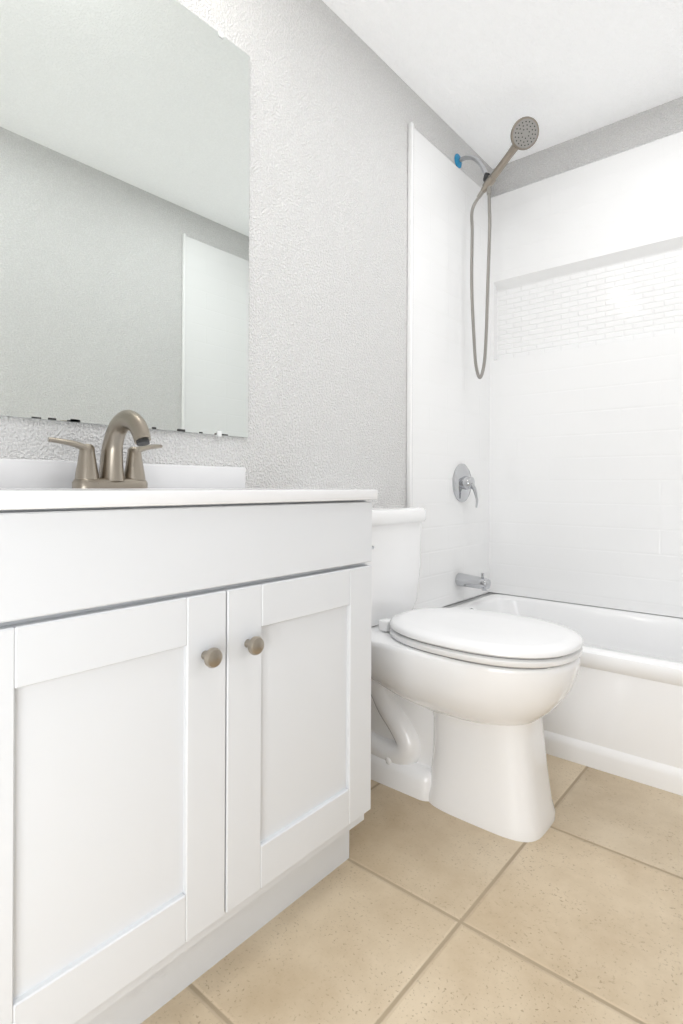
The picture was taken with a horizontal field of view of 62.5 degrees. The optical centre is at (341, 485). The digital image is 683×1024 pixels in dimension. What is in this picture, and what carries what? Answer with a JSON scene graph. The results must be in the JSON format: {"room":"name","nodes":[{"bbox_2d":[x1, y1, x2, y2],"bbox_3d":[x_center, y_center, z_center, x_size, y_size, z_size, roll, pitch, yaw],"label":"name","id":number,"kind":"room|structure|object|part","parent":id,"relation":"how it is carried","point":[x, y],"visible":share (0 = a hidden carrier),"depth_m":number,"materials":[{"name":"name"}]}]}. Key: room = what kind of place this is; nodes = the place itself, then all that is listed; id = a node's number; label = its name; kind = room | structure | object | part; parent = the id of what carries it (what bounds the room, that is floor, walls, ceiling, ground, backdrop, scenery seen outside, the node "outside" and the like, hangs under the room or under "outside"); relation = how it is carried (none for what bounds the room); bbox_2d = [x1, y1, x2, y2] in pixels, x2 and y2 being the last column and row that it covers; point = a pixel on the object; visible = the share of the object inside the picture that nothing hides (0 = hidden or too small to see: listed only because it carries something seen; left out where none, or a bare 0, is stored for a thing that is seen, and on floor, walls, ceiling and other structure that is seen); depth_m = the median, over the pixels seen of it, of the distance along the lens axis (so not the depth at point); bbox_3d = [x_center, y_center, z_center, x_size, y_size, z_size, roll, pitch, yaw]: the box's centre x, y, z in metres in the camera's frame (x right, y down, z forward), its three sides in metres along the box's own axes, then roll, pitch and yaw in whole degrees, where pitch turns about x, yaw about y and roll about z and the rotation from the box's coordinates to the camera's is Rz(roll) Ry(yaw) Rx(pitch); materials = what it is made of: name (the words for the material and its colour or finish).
{"room":"bathroom","nodes":[
{"label":"bathroom","id":0,"kind":"room"},
{"bbox_2d":[0,0,492,607],"bbox_3d":[-0.295,-0.349,1.625,0.100,2.440,3.300,0,0,40],"label":"wall","id":1,"kind":"structure","parent":0,"point":[338,104],"depth_m":1.81,"materials":[{"name":"paint"}]},
{"bbox_2d":[0,0,249,436],"bbox_3d":[-0.552,-0.671,1.231,0.008,1.079,0.905,0,0,40],"label":"mirror","id":2,"kind":"object","parent":1,"relation":"attached to","point":[124,204],"visible":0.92,"depth_m":1.29,"materials":[{"name":"clear glass"}]},
{"bbox_2d":[406,122,490,609],"bbox_3d":[0.492,-0.450,2.464,0.022,1.932,0.713,0,0,40],"label":"wall","id":3,"kind":"structure","parent":1,"relation":"attached to","point":[448,411],"depth_m":2.41,"materials":[{"name":"white plastic"}]},
{"bbox_2d":[452,464,477,507],"bbox_3d":[0.568,0.000,2.498,0.074,0.197,0.172,0,0,40],"label":"tub valve","id":4,"kind":"object","parent":3,"relation":"attached to","point":[463,483],"visible":1,"depth_m":2.48,"materials":[{"name":"silver metal"}]},
{"bbox_2d":[455,573,490,590],"bbox_3d":[0.577,0.414,2.454,0.150,0.074,0.058,0,0,40],"label":"tub spout","id":5,"kind":"object","parent":3,"relation":"attached to","point":[482,583],"visible":0.98,"depth_m":2.43,"materials":[{"name":"silver metal"}]},
{"bbox_2d":[454,116,538,378],"bbox_3d":[0.638,-0.969,2.363,0.371,1.012,0.120,0,0,40],"label":"shower","id":6,"kind":"object","parent":3,"relation":"attached to","point":[524,134],"visible":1,"depth_m":2.41,"materials":[{"name":"silver metal"}]},
{"bbox_3d":[0.574,-1.401,2.459,0.146,0.148,0.060,0,0,40],"label":"arm","id":7,"kind":"part","parent":6,"relation":"part of"},
{"bbox_2d":[141,754,682,1023],"bbox_3d":[0.323,0.898,1.100,1.730,0.050,3.300,0,0,40],"label":"floor","id":8,"kind":"structure","parent":0,"point":[411,910],"depth_m":1.11,"materials":[{"name":"tile"}]},
{"bbox_2d":[0,410,377,1023],"bbox_3d":[-0.359,0.358,1.096,0.485,1.025,0.844,0,0,40],"label":"bathroom vanity","id":9,"kind":"object","parent":8,"relation":"on","point":[185,726],"visible":1,"depth_m":0.89,"materials":[{"name":"white paint"}]},
{"bbox_2d":[47,410,162,488],"bbox_3d":[-0.443,-0.074,1.150,0.170,0.161,0.248,0,0,40],"label":"faucet","id":10,"kind":"object","parent":9,"relation":"on","point":[112,474],"depth_m":1.15,"materials":[{"name":"silver metal"}]},
{"bbox_2d":[365,506,582,841],"bbox_3d":[0.287,0.473,1.635,0.775,0.800,0.466,0,0,40],"label":"toilet","id":11,"kind":"object","parent":8,"relation":"on","point":[464,702],"visible":0.81,"depth_m":1.47,"materials":[{"name":"white ceramic"}]},
{"bbox_3d":[0.075,0.251,1.814,0.217,0.358,0.466,0,0,40],"label":"tank","id":12,"kind":"part","parent":11,"relation":"part of","materials":[{"name":"white ceramic"}]},
{"bbox_3d":[0.376,0.407,1.560,0.544,0.055,0.386,0,0,40],"label":"seat","id":13,"kind":"part","parent":11,"relation":"part of","materials":[{"name":"white plastic"}]},
{"bbox_2d":[443,592,682,795],"bbox_3d":[1.075,0.700,1.993,1.526,0.355,0.762,0,0,40],"label":"bathtub","id":14,"kind":"object","parent":8,"relation":"on","point":[618,710],"visible":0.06,"depth_m":1.75,"materials":[{"name":"white ceramic"}]},
{"bbox_2d":[322,0,682,168],"bbox_3d":[0.334,-1.591,1.100,1.730,0.050,3.300,0,0,40],"label":"ceiling","id":15,"kind":"structure","parent":0,"point":[480,78],"depth_m":2.06,"materials":[{"name":"paint"}]},
{"bbox_2d":[493,96,682,196],"bbox_3d":[1.359,-0.342,2.324,1.530,2.440,0.100,0,0,40],"label":"wall","id":16,"kind":"structure","parent":0,"point":[647,126],"depth_m":2.47,"materials":[{"name":"paint"}]},
{"bbox_2d":[489,131,682,617],"bbox_3d":[1.313,-0.441,2.269,1.530,1.922,0.045,0,0,40],"label":"wall","id":17,"kind":"structure","parent":16,"relation":"attached to","point":[586,398],"depth_m":2.44,"materials":[{"name":"white plastic"}]}
]}

